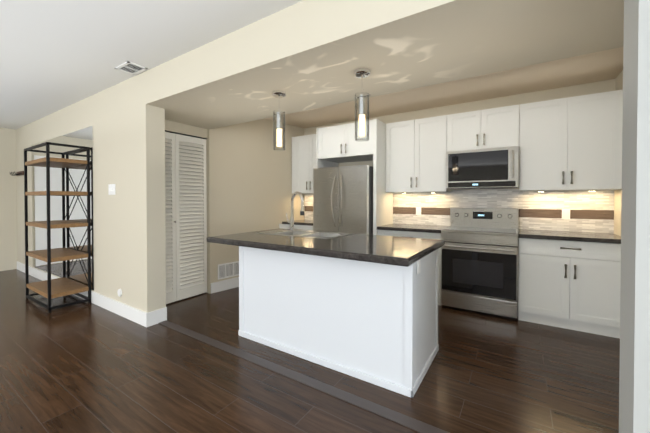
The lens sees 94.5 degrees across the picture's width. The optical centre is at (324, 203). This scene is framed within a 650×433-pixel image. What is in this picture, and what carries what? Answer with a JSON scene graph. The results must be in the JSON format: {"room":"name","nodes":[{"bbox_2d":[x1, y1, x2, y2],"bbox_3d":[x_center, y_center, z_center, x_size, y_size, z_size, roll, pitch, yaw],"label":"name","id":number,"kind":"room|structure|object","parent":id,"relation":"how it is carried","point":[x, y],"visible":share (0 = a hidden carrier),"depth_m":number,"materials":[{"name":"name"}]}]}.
{"room":"kitchen","nodes":[
{"label":"kitchen","id":0,"kind":"room"},
{"bbox_2d":[0,128,17,270],"bbox_3d":[-7.589,-0.033,2.772,0.300,2.547,6.700,0,1,33],"label":"wall","id":1,"kind":"structure","parent":0,"point":[8,222],"depth_m":5.41,"materials":[{"name":"beige paint"}]},
{"bbox_2d":[16,71,165,312],"bbox_3d":[-3.785,-0.053,4.412,4.900,2.547,0.190,0,1,33],"label":"wall","id":2,"kind":"structure","parent":0,"point":[125,120],"depth_m":3.27,"materials":[{"name":"beige paint"}]},
{"bbox_2d":[10,171,23,175],"bbox_3d":[-5.429,-0.523,5.290,0.380,0.075,0.114,0,1,33],"label":"hook rail","id":3,"kind":"object","parent":2,"relation":"attached to","point":[19,173],"visible":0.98,"depth_m":5.27,"materials":[{"name":"brown wood"}]},
{"bbox_2d":[31,126,94,289],"bbox_3d":[-3.840,0.057,4.328,2.420,2.010,0.008,0,1,33],"label":"wall mirror","id":4,"kind":"object","parent":2,"relation":"attached to","point":[81,137],"visible":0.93,"depth_m":4.11,"materials":[{"name":"clear glass"}]},
{"bbox_2d":[17,261,149,326],"bbox_3d":[-3.702,1.153,4.250,4.600,0.140,0.016,0,1,33],"label":"baseboard","id":5,"kind":"structure","parent":2,"relation":"attached to","point":[141,317],"depth_m":3.41,"materials":[{"name":"white wood"}]},
{"bbox_2d":[108,184,114,194],"bbox_3d":[-2.414,-0.154,3.401,0.165,0.120,0.012,0,1,33],"label":"light switch","id":6,"kind":"object","parent":2,"relation":"attached to","point":[111,189],"visible":1,"depth_m":3.40,"materials":[{"name":"white plastic"}]},
{"bbox_2d":[117,289,121,296],"bbox_3d":[-2.264,0.989,3.315,0.084,0.084,0.016,0,1,33],"label":"outlet","id":7,"kind":"object","parent":2,"relation":"attached to","point":[119,292],"visible":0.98,"depth_m":3.30,"materials":[{"name":"white plastic"}]},
{"bbox_2d":[165,119,304,293],"bbox_3d":[-1.215,-0.055,4.548,0.546,2.547,2.836,0,1,33],"label":"wall","id":8,"kind":"structure","parent":0,"point":[249,177],"depth_m":4.44,"materials":[{"name":"beige paint"}]},
{"bbox_2d":[165,130,206,303],"bbox_3d":[-1.825,0.172,3.769,0.072,2.084,0.768,0,1,33],"label":"bifold door","id":9,"kind":"structure","parent":8,"relation":"attached to","point":[186,230],"depth_m":3.83,"materials":[{"name":"white wood"}]},
{"bbox_2d":[211,277,238,293],"bbox_3d":[-1.153,1.149,4.517,0.187,0.140,1.178,0,1,33],"label":"baseboard","id":10,"kind":"structure","parent":8,"relation":"attached to","point":[227,284],"depth_m":4.21,"materials":[{"name":"white wood"}]},
{"bbox_2d":[218,261,238,279],"bbox_3d":[-1.360,0.952,4.284,0.008,0.210,0.360,1,1,41],"label":"air vent","id":11,"kind":"object","parent":8,"relation":"in","point":[228,270],"visible":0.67,"depth_m":4.27,"materials":[{"name":"white plastic"}]},
{"bbox_2d":[0,269,619,432],"bbox_3d":[-2.038,1.314,0.966,11.600,0.100,9.680,0,1,33],"label":"floor","id":12,"kind":"structure","parent":0,"point":[85,367],"depth_m":2.13,"materials":[{"name":"brown wood"}]},
{"bbox_2d":[24,142,90,312],"bbox_3d":[-3.350,0.271,3.759,0.865,1.915,0.401,0,1,33],"label":"shelving unit","id":13,"kind":"object","parent":12,"relation":"on","point":[49,288],"visible":1,"depth_m":3.67,"materials":[{"name":"black metal"}]},
{"bbox_2d":[279,219,312,230],"bbox_3d":[-0.282,0.756,4.985,0.761,0.915,0.629,0,1,33],"label":"base cabinet","id":14,"kind":"object","parent":12,"relation":"on","point":[304,224],"visible":0.12,"depth_m":4.73,"materials":[{"name":"white paint"}]},
{"bbox_2d":[159,320,448,432],"bbox_3d":[-0.242,1.245,2.186,3.485,0.006,0.082,0,1,33],"label":"transition strip","id":15,"kind":"object","parent":12,"relation":"on","point":[396,417],"visible":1,"depth_m":2.05,"materials":[{"name":"grey"}]},
{"bbox_2d":[238,247,439,397],"bbox_3d":[0.084,0.805,2.685,1.642,0.875,0.764,0,1,33],"label":"kitchen island","id":16,"kind":"object","parent":12,"relation":"on","point":[363,307],"depth_m":2.25,"materials":[{"name":"white paint"}]},
{"bbox_2d":[207,227,444,266],"bbox_3d":[-0.030,0.346,2.746,1.928,0.049,1.028,0,1,33],"label":"island countertop","id":17,"kind":"structure","parent":16,"relation":"on","point":[394,251],"depth_m":2.42,"materials":[{"name":"black stone"}]},
{"bbox_2d":[286,191,303,229],"bbox_3d":[-0.353,0.088,3.440,0.326,0.442,0.105,0,1,33],"label":"faucet","id":18,"kind":"object","parent":17,"relation":"on","point":[291,222],"depth_m":3.46,"materials":[{"name":"silver metal"}]},
{"bbox_2d":[257,229,353,238],"bbox_3d":[-0.214,0.411,3.142,0.904,0.198,0.499,0,1,33],"label":"sink","id":19,"kind":"object","parent":17,"relation":"in","point":[283,232],"depth_m":3.19,"materials":[{"name":"silver metal"}]},
{"bbox_2d":[313,165,372,234],"bbox_3d":[0.370,0.358,4.417,0.855,1.725,0.829,0,1,33],"label":"fridge","id":20,"kind":"object","parent":12,"relation":"on","point":[342,199],"visible":0.56,"depth_m":4.07,"materials":[{"name":"grey metal"}]},
{"bbox_2d":[316,119,392,234],"bbox_3d":[0.445,0.049,4.505,0.965,2.340,0.628,0,1,33],"label":"panel","id":21,"kind":"object","parent":12,"relation":"on","point":[382,206],"visible":0.32,"depth_m":4.12,"materials":[{"name":"white paint"}]},
{"bbox_2d":[377,223,449,305],"bbox_3d":[1.194,0.768,4.028,0.814,0.915,0.629,0,1,33],"label":"base cabinet","id":22,"kind":"object","parent":12,"relation":"on","point":[417,231],"visible":0.17,"depth_m":3.76,"materials":[{"name":"white paint"}]},
{"bbox_2d":[441,208,518,319],"bbox_3d":[1.835,0.645,3.560,0.761,1.148,0.715,0,1,33],"label":"range","id":23,"kind":"object","parent":12,"relation":"on","point":[479,260],"visible":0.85,"depth_m":3.35,"materials":[{"name":"grey metal"}]},
{"bbox_2d":[518,229,620,338],"bbox_3d":[2.534,0.779,3.159,0.844,0.915,0.629,0,1,33],"label":"base cabinet","id":24,"kind":"object","parent":12,"relation":"on","point":[570,280],"visible":0.94,"depth_m":2.92,"materials":[{"name":"white paint"}]},
{"bbox_2d":[0,0,622,129],"bbox_3d":[-2.038,-1.333,0.933,11.600,0.100,9.680,0,1,33],"label":"ceiling","id":25,"kind":"structure","parent":0,"point":[56,55],"depth_m":2.69,"materials":[{"name":"white paint"}]},
{"bbox_2d":[115,61,147,74],"bbox_3d":[-1.876,-1.304,2.911,0.260,0.011,0.175,0,1,33],"label":"ceiling vent","id":26,"kind":"object","parent":25,"relation":"in","point":[130,68],"visible":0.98,"depth_m":2.90,"materials":[{"name":"white plastic"}]},
{"bbox_2d":[146,0,623,128],"bbox_3d":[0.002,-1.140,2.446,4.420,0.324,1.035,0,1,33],"label":"bulkhead","id":27,"kind":"object","parent":25,"relation":"attached to","point":[304,55],"visible":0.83,"depth_m":2.01,"materials":[{"name":"beige paint"}]},
{"bbox_2d":[272,90,285,150],"bbox_3d":[-0.407,-0.727,2.672,0.140,0.507,0.124,0,1,33],"label":"pendant light","id":28,"kind":"object","parent":27,"relation":"hanging from","point":[278,94],"visible":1,"depth_m":2.65,"materials":[{"name":"silver metal"}]},
{"bbox_2d":[354,68,370,141],"bbox_3d":[0.275,-0.721,2.230,0.140,0.507,0.124,0,1,33],"label":"pendant light","id":29,"kind":"object","parent":27,"relation":"hanging from","point":[361,73],"visible":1,"depth_m":2.21,"materials":[{"name":"silver metal"}]},
{"bbox_2d":[304,79,615,254],"bbox_3d":[1.338,-0.053,4.415,4.534,2.547,0.190,0,1,33],"label":"wall","id":30,"kind":"structure","parent":0,"point":[572,91],"depth_m":3.77,"materials":[{"name":"beige paint"}]},
{"bbox_2d":[292,134,315,193],"bbox_3d":[-0.190,-0.638,5.074,0.723,0.978,0.349,0,1,33],"label":"upper cabinet","id":31,"kind":"object","parent":30,"relation":"attached to","point":[303,156],"visible":0.62,"depth_m":5.02,"materials":[{"name":"white paint"}]},
{"bbox_2d":[318,120,372,162],"bbox_3d":[0.431,-0.891,4.496,0.895,0.460,0.639,0,1,33],"label":"upper cabinet","id":32,"kind":"object","parent":30,"relation":"attached to","point":[338,144],"visible":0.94,"depth_m":4.29,"materials":[{"name":"white paint"}]},
{"bbox_2d":[386,115,450,192],"bbox_3d":[1.269,-0.627,4.129,0.811,0.978,0.349,0,1,33],"label":"upper cabinet","id":33,"kind":"object","parent":30,"relation":"attached to","point":[416,150],"visible":1,"depth_m":3.99,"materials":[{"name":"white paint"}]},
{"bbox_2d":[305,189,613,232],"bbox_3d":[1.348,0.062,4.292,4.079,0.490,0.008,0,1,33],"label":"backsplash","id":34,"kind":"structure","parent":30,"relation":"attached to","point":[591,211],"depth_m":3.61,"materials":[{"name":"tile"}]},
{"bbox_2d":[416,207,420,214],"bbox_3d":[1.335,0.112,4.290,0.074,0.116,0.009,0,1,33],"label":"outlet","id":35,"kind":"object","parent":34,"relation":"attached to","point":[418,210],"visible":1,"depth_m":4.29,"materials":[{"name":"white plastic"}]},
{"bbox_2d":[562,209,569,218],"bbox_3d":[2.720,0.123,3.393,0.074,0.116,0.009,0,1,33],"label":"outlet","id":36,"kind":"object","parent":34,"relation":"attached to","point":[565,213],"visible":1,"depth_m":3.39,"materials":[{"name":"white plastic"}]},
{"bbox_2d":[447,105,518,151],"bbox_3d":[1.933,-0.876,3.696,0.764,0.470,0.349,0,1,33],"label":"upper cabinet","id":37,"kind":"object","parent":30,"relation":"attached to","point":[498,127],"visible":0.96,"depth_m":3.56,"materials":[{"name":"white paint"}]},
{"bbox_2d":[446,146,518,188],"bbox_3d":[1.906,-0.408,3.656,0.761,0.456,0.454,0,1,33],"label":"microwave","id":38,"kind":"object","parent":37,"relation":"attached to","point":[492,168],"visible":1,"depth_m":3.49,"materials":[{"name":"grey metal"}]},
{"bbox_2d":[519,90,622,191],"bbox_3d":[2.610,-0.616,3.260,0.844,0.978,0.349,0,1,33],"label":"upper cabinet","id":39,"kind":"object","parent":30,"relation":"attached to","point":[570,143],"visible":0.98,"depth_m":3.12,"materials":[{"name":"white paint"}]},
{"bbox_2d":[614,70,622,235],"bbox_3d":[2.433,-0.023,2.043,0.186,2.547,2.600,0,1,33],"label":"wall","id":40,"kind":"structure","parent":0,"point":[618,193],"depth_m":3.04,"materials":[{"name":"beige paint"}]},
{"bbox_2d":[619,0,649,432],"bbox_3d":[2.543,-0.002,0.309,3.215,2.547,0.190,0,1,33],"label":"wall","id":41,"kind":"structure","parent":0,"point":[634,393],"depth_m":1.11,"materials":[{"name":"grey paint"}]}
]}

